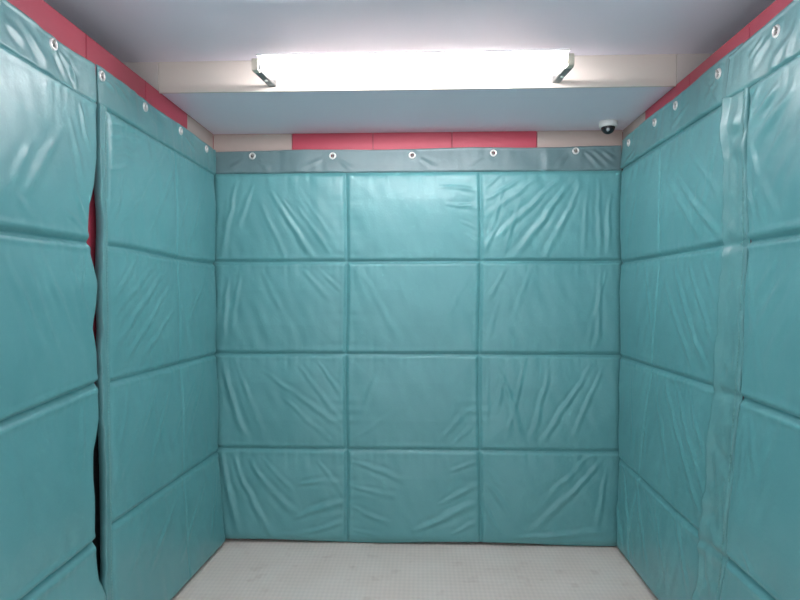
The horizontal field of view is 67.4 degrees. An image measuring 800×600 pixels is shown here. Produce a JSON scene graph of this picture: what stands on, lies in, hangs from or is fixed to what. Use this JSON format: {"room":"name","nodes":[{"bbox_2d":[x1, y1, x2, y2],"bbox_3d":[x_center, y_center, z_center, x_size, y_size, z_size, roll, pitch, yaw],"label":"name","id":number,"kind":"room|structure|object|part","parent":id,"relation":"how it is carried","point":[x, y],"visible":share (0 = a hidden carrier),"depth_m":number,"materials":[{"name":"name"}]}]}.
{"room":"elevator interior","nodes":[
{"label":"elevator interior","id":0,"kind":"room"},
{"bbox_2d":[7,0,212,576],"bbox_3d":[-1.161,0.210,1.901,0.061,2.322,3.210,0,0,2],"label":"wall","id":1,"kind":"structure","parent":0,"point":[42,13],"depth_m":2.21,"materials":[{"name":"red paint"}]},
{"bbox_2d":[0,0,105,599],"bbox_3d":[-1.106,0.254,1.323,0.087,2.209,1.660,0,0,3],"label":"wall padding","id":2,"kind":"object","parent":1,"relation":"attached to","point":[49,415],"visible":1,"depth_m":1.82,"materials":[{"name":"teal plastic"}]},
{"bbox_2d":[94,64,224,599],"bbox_3d":[-1.042,0.252,2.773,0.092,2.212,1.227,0,0,2],"label":"wall padding","id":3,"kind":"object","parent":1,"relation":"attached to","point":[161,512],"visible":1,"depth_m":2.56,"materials":[{"name":"teal plastic"}]},
{"bbox_2d":[123,53,712,93],"bbox_3d":[0.060,-1.014,2.696,2.881,0.141,0.012,0,0,2],"label":"trim","id":4,"kind":"structure","parent":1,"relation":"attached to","point":[647,70],"depth_m":2.69,"materials":[{"name":"white paint"}]},
{"bbox_2d":[252,49,573,86],"bbox_3d":[0.052,-0.964,2.527,1.304,0.062,0.328,0,0,2],"label":"tube light","id":5,"kind":"object","parent":4,"relation":"attached to","point":[540,57],"visible":1,"depth_m":2.41,"materials":[{"name":"white plastic"}]},
{"bbox_3d":[-0.581,-0.966,2.591,0.034,0.058,0.248,0,0,2],"label":"arm","id":6,"kind":"part","parent":5,"relation":"part of","materials":[{"name":"grey metal"}]},
{"bbox_3d":[0.688,-0.966,2.542,0.034,0.058,0.248,0,0,2],"label":"arm","id":7,"kind":"part","parent":5,"relation":"part of","materials":[{"name":"grey metal"}]},
{"bbox_2d":[44,0,775,62],"bbox_3d":[0.013,-1.105,1.486,3.001,0.040,2.470,0,0,2],"label":"ceiling","id":8,"kind":"structure","parent":0,"point":[129,30],"depth_m":2.36,"materials":[{"name":"white paint"}]},
{"bbox_2d":[171,539,657,599],"bbox_3d":[0.028,1.395,1.855,2.441,0.050,3.210,0,0,2],"label":"floor","id":9,"kind":"structure","parent":0,"point":[239,569],"depth_m":3.02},
{"bbox_2d":[163,87,672,134],"bbox_3d":[0.074,-0.965,3.080,2.441,0.030,0.758,0,0,2],"label":"ceiling","id":10,"kind":"structure","parent":0,"point":[546,109],"depth_m":2.98,"materials":[{"name":"white paint"}]},
{"bbox_2d":[599,119,617,133],"bbox_3d":[1.108,-0.917,3.195,0.095,0.068,0.095,0,0,2],"label":"security camera","id":11,"kind":"object","parent":10,"relation":"attached to","point":[607,126],"visible":1,"depth_m":3.16,"materials":[{"name":"white plastic"}]},
{"bbox_2d":[213,130,622,542],"bbox_3d":[0.088,0.210,3.429,2.321,2.320,0.060,0,0,2],"label":"wall","id":12,"kind":"structure","parent":0,"point":[513,139],"depth_m":3.40,"materials":[{"name":"red paint"}]},
{"bbox_2d":[213,145,621,545],"bbox_3d":[0.085,0.253,3.358,2.296,2.221,0.046,0,0,2],"label":"wall padding","id":13,"kind":"object","parent":12,"relation":"attached to","point":[425,346],"visible":0.98,"depth_m":3.35,"materials":[{"name":"teal plastic"}]},
{"bbox_2d":[623,0,792,398],"bbox_3d":[1.217,0.210,1.810,0.060,2.320,3.210,0,0,2],"label":"wall","id":14,"kind":"structure","parent":0,"point":[777,6],"depth_m":2.29,"materials":[{"name":"red paint"}]},
{"bbox_2d":[616,43,742,599],"bbox_3d":[1.178,0.235,2.679,0.066,2.245,1.246,0,0,2],"label":"wall padding","id":15,"kind":"object","parent":14,"relation":"attached to","point":[671,198],"visible":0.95,"depth_m":2.59,"materials":[{"name":"teal plastic"}]},
{"bbox_2d":[691,0,799,599],"bbox_3d":[1.124,0.242,1.366,0.085,2.232,1.917,0,0,1],"label":"wall padding","id":16,"kind":"object","parent":14,"relation":"attached to","point":[750,549],"visible":1,"depth_m":1.90,"materials":[{"name":"teal plastic"}]}
]}

